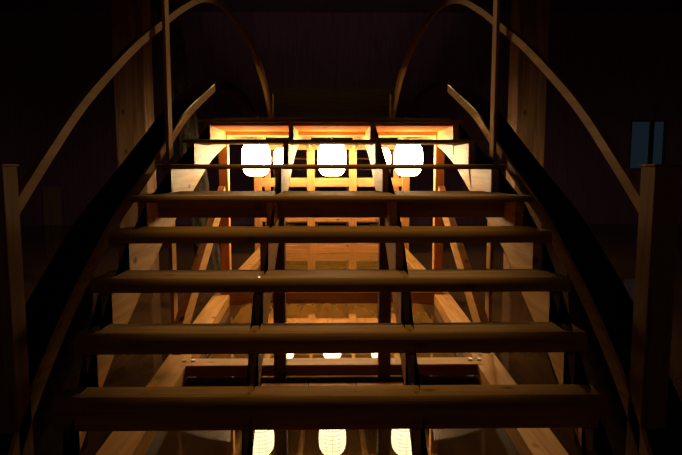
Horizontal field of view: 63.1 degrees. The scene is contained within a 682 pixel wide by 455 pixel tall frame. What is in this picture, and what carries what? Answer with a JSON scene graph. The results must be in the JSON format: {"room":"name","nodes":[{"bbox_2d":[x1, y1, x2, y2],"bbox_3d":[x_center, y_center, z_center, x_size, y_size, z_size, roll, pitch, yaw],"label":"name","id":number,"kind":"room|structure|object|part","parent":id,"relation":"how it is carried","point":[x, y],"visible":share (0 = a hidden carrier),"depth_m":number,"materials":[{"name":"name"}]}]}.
{"room":"wooden stairwell","nodes":[
{"label":"wooden stairwell","id":0,"kind":"room"},
{"bbox_2d":[0,11,681,224],"bbox_3d":[-0.228,-2.668,13.848,18.000,5.200,0.100,0,6,-1],"label":"wall","id":1,"kind":"structure","parent":0,"point":[625,68],"depth_m":13.70,"materials":[{"name":"brown wood"}]},
{"bbox_2d":[273,87,390,117],"bbox_3d":[-0.227,-3.058,13.733,2.920,0.800,0.050,0,6,-1],"label":"wall panel","id":2,"kind":"object","parent":1,"relation":"attached to","point":[289,102],"visible":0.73,"depth_m":13.72,"materials":[{"name":"brown wood"}]},
{"bbox_3d":[-0.226,-2.932,13.731,2.800,0.070,0.020,0,6,-1],"label":"rail","id":3,"kind":"part","parent":2,"relation":"part of","materials":[{"name":"brown wood"}]},
{"bbox_2d":[629,120,666,169],"bbox_3d":[7.722,-2.081,14.008,0.900,1.240,0.080,0,6,-1],"label":"window","id":4,"kind":"structure","parent":1,"relation":"in","point":[647,137],"depth_m":13.99,"materials":[{"name":"blue glass"}]},
{"bbox_2d":[0,0,681,13],"bbox_3d":[-0.089,-4.431,5.073,18.000,0.100,17.000,0,6,-1],"label":"ceiling","id":5,"kind":"structure","parent":0,"point":[393,6],"depth_m":13.06,"materials":[{"name":"brown wood"}]},
{"bbox_2d":[20,224,681,454],"bbox_3d":[-0.089,0.841,5.614,18.000,0.100,17.000,0,6,-1],"label":"floor","id":6,"kind":"structure","parent":0,"point":[40,243],"depth_m":3.95,"materials":[{"name":"brown wood"}]},
{"bbox_2d":[42,187,61,224],"bbox_3d":[-7.226,-0.536,13.887,0.440,0.950,0.030,0,6,-1],"label":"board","id":7,"kind":"object","parent":6,"relation":"on","point":[52,211],"visible":1,"depth_m":13.87,"materials":[{"name":"brown wood"}]},
{"bbox_2d":[110,0,158,269],"bbox_3d":[-2.344,-1.888,6.253,0.400,5.200,0.400,0,6,-1],"label":"column","id":8,"kind":"structure","parent":6,"relation":"on","point":[133,83],"depth_m":6.14,"materials":[{"name":"brown wood"}]},
{"bbox_2d":[161,0,177,323],"bbox_3d":[-1.209,-1.637,3.804,0.022,5.200,0.120,0,6,-1],"label":"slender pole","id":9,"kind":"object","parent":6,"relation":"on","point":[164,3],"visible":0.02,"depth_m":3.86,"materials":[{"name":"brown wood"}]},
{"bbox_2d":[154,0,220,269],"bbox_3d":[-1.941,-1.169,7.084,0.793,3.600,0.344,0,6,-1],"label":"post","id":10,"kind":"object","parent":6,"relation":"on","point":[180,81],"visible":0.39,"depth_m":6.95,"materials":[{"name":"brown wood"}]},
{"bbox_2d":[272,94,274,190],"bbox_3d":[-1.324,-1.184,10.946,0.022,2.840,0.120,0,6,-1],"label":"slender pole","id":11,"kind":"object","parent":6,"relation":"on","point":[272,94],"visible":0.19,"depth_m":10.79,"materials":[{"name":"brown wood"}]},
{"bbox_2d":[0,0,681,454],"bbox_3d":[-0.122,-1.055,7.430,2.800,3.348,11.520,0,6,-1],"label":"arched bridge","id":12,"kind":"object","parent":6,"relation":"on","point":[322,300],"visible":0.95,"depth_m":2.65,"materials":[{"name":"brown wood"}]},
{"bbox_3d":[-1.284,0.457,2.137,0.100,1.375,0.100,0,6,-1],"label":"newel post","id":13,"kind":"part","parent":12,"relation":"part of","materials":[{"name":"brown wood"}]},
{"bbox_3d":[-1.247,0.696,2.378,0.016,0.830,0.930,0,6,-1],"label":"panel","id":14,"kind":"part","parent":12,"relation":"part of","materials":[{"name":"brown wood"}]},
{"bbox_3d":[-1.298,-1.369,4.676,0.030,2.111,5.384,0,6,-1],"label":"handrail","id":15,"kind":"part","parent":12,"relation":"part of","materials":[{"name":"brown wood"}]},
{"bbox_3d":[-1.161,0.539,7.577,0.330,0.100,11.100,0,6,-1],"label":"ground sill","id":16,"kind":"part","parent":12,"relation":"part of","materials":[{"name":"brown wood"}]},
{"bbox_3d":[-1.171,-0.129,5.611,0.090,1.590,0.095,0,6,-1],"label":"frame post","id":17,"kind":"part","parent":12,"relation":"part of","materials":[{"name":"red wood"}]},
{"bbox_3d":[-1.397,-1.883,10.014,0.065,2.229,5.350,0,6,-1],"label":"handrail","id":18,"kind":"part","parent":12,"relation":"part of","materials":[{"name":"brown wood"}]},
{"bbox_2d":[241,136,270,176],"bbox_3d":[-0.857,-0.719,5.603,0.292,0.408,0.292,0,6,-1],"label":"paper lantern","id":19,"kind":"object","parent":12,"relation":"hanging from","point":[251,154],"visible":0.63,"depth_m":5.49,"materials":[{"name":"beige paper"}]},
{"bbox_3d":[-1.347,-0.419,9.034,0.120,1.710,0.100,0,6,-1],"label":"lattice post","id":20,"kind":"part","parent":12,"relation":"part of","materials":[{"name":"red wood"}]},
{"bbox_3d":[-1.232,-0.514,9.365,0.090,1.590,0.095,0,6,-1],"label":"frame post","id":21,"kind":"part","parent":12,"relation":"part of","materials":[{"name":"red wood"}]},
{"bbox_2d":[273,137,282,163],"bbox_3d":[-0.906,-1.145,8.635,0.292,0.517,0.292,0,6,-1],"label":"paper lantern","id":22,"kind":"object","parent":12,"relation":"hanging from","point":[278,153],"visible":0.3,"depth_m":8.52,"materials":[{"name":"beige paper"}]},
{"bbox_3d":[-0.906,-1.067,8.643,0.292,0.348,0.292,0,6,-1],"label":"lamp shade","id":23,"kind":"part","parent":22,"relation":"part of","materials":[{"name":"beige paper"}]},
{"bbox_3d":[-0.397,0.400,3.599,0.076,1.190,0.110,0,6,-1],"label":"trestle post","id":24,"kind":"part","parent":12,"relation":"part of","materials":[{"name":"brown wood"}]},
{"bbox_3d":[-0.487,-0.421,9.048,0.120,1.710,0.100,0,6,-1],"label":"lattice post","id":25,"kind":"part","parent":12,"relation":"part of","materials":[{"name":"red wood"}]},
{"bbox_3d":[-0.058,0.929,3.681,1.980,0.064,0.125,0,6,-1],"label":"trestle sill","id":26,"kind":"part","parent":12,"relation":"part of","materials":[{"name":"brown wood"}]},
{"bbox_3d":[-0.147,-0.735,9.021,2.400,0.140,0.070,0,6,-1],"label":"lattice rail","id":27,"kind":"part","parent":12,"relation":"part of","materials":[{"name":"red wood"}]},
{"bbox_2d":[318,136,345,176],"bbox_3d":[-0.092,-0.720,5.615,0.292,0.408,0.292,0,6,-1],"label":"paper lantern","id":28,"kind":"object","parent":12,"relation":"hanging from","point":[327,154],"visible":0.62,"depth_m":5.50,"materials":[{"name":"beige paper"}]},
{"bbox_3d":[-0.147,-0.153,9.081,2.400,0.110,0.070,0,6,-1],"label":"lattice rail","id":29,"kind":"part","parent":12,"relation":"part of","materials":[{"name":"red wood"}]},
{"bbox_3d":[-0.147,0.353,9.133,2.400,0.128,0.070,0,6,-1],"label":"lattice rail","id":30,"kind":"part","parent":12,"relation":"part of","materials":[{"name":"red wood"}]},
{"bbox_3d":[-0.152,0.332,9.472,2.260,0.125,0.100,0,6,-1],"label":"frame sill","id":31,"kind":"part","parent":12,"relation":"part of","materials":[{"name":"red wood"}]},
{"bbox_3d":[-0.091,0.718,5.712,2.260,0.125,0.100,0,6,-1],"label":"frame sill","id":32,"kind":"part","parent":12,"relation":"part of","materials":[{"name":"brown wood"}]},
{"bbox_3d":[0.193,-0.422,9.059,0.120,1.710,0.100,0,6,-1],"label":"lattice post","id":33,"kind":"part","parent":12,"relation":"part of","materials":[{"name":"red wood"}]},
{"bbox_3d":[0.282,0.399,3.610,0.076,1.190,0.110,0,6,-1],"label":"trestle post","id":34,"kind":"part","parent":12,"relation":"part of","materials":[{"name":"brown wood"}]},
{"bbox_2d":[381,137,390,163],"bbox_3d":[0.633,-1.148,8.659,0.292,0.517,0.292,0,6,-1],"label":"paper lantern","id":35,"kind":"object","parent":12,"relation":"hanging from","point":[387,154],"visible":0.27,"depth_m":8.56,"materials":[{"name":"beige paper"}]},
{"bbox_3d":[0.633,-1.069,8.668,0.292,0.348,0.292,0,6,-1],"label":"lamp shade","id":36,"kind":"part","parent":35,"relation":"part of","materials":[{"name":"beige paper"}]},
{"bbox_3d":[0.928,-0.517,9.400,0.090,1.590,0.095,0,6,-1],"label":"frame post","id":37,"kind":"part","parent":12,"relation":"part of","materials":[{"name":"red wood"}]},
{"bbox_3d":[1.053,-0.423,9.072,0.120,1.710,0.100,0,6,-1],"label":"lattice post","id":38,"kind":"part","parent":12,"relation":"part of","materials":[{"name":"red wood"}]},
{"bbox_3d":[1.067,-1.887,10.053,0.065,2.229,5.350,0,6,-1],"label":"handrail","id":39,"kind":"part","parent":12,"relation":"part of","materials":[{"name":"brown wood"}]},
{"bbox_2d":[394,136,422,176],"bbox_3d":[0.683,-0.721,5.628,0.292,0.408,0.292,0,6,-1],"label":"paper lantern","id":40,"kind":"object","parent":12,"relation":"hanging from","point":[403,154],"visible":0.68,"depth_m":5.52,"materials":[{"name":"beige paper"}]},
{"bbox_3d":[0.989,-0.132,5.645,0.090,1.590,0.095,0,6,-1],"label":"frame post","id":41,"kind":"part","parent":12,"relation":"part of","materials":[{"name":"red wood"}]},
{"bbox_3d":[0.918,0.536,7.610,0.330,0.100,11.100,0,6,-1],"label":"ground sill","id":42,"kind":"part","parent":12,"relation":"part of","materials":[{"name":"brown wood"}]},
{"bbox_3d":[1.142,-1.373,4.715,0.030,2.111,5.384,0,6,-1],"label":"handrail","id":43,"kind":"part","parent":12,"relation":"part of","materials":[{"name":"brown wood"}]},
{"bbox_3d":[1.172,0.692,2.418,0.016,0.830,0.930,0,6,-1],"label":"panel","id":44,"kind":"part","parent":12,"relation":"part of","materials":[{"name":"brown wood"}]},
{"bbox_3d":[1.216,0.453,2.178,0.100,1.375,0.100,0,6,-1],"label":"newel post","id":45,"kind":"part","parent":12,"relation":"part of","materials":[{"name":"brown wood"}]},
{"bbox_2d":[389,94,390,175],"bbox_3d":[0.966,-1.188,10.983,0.022,2.840,0.120,0,6,-1],"label":"slender pole","id":46,"kind":"object","parent":6,"relation":"on","point":[390,94],"visible":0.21,"depth_m":10.82,"materials":[{"name":"brown wood"}]},
{"bbox_2d":[485,0,499,321],"bbox_3d":[1.081,-1.641,3.841,0.022,5.200,0.120,0,6,-1],"label":"slender pole","id":47,"kind":"object","parent":6,"relation":"on","point":[496,3],"visible":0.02,"depth_m":3.90,"materials":[{"name":"brown wood"}]},
{"bbox_2d":[503,0,549,268],"bbox_3d":[2.135,-1.896,6.325,0.400,5.200,0.400,0,6,-1],"label":"column","id":48,"kind":"structure","parent":6,"relation":"on","point":[527,95],"depth_m":6.21,"materials":[{"name":"brown wood"}]}
]}

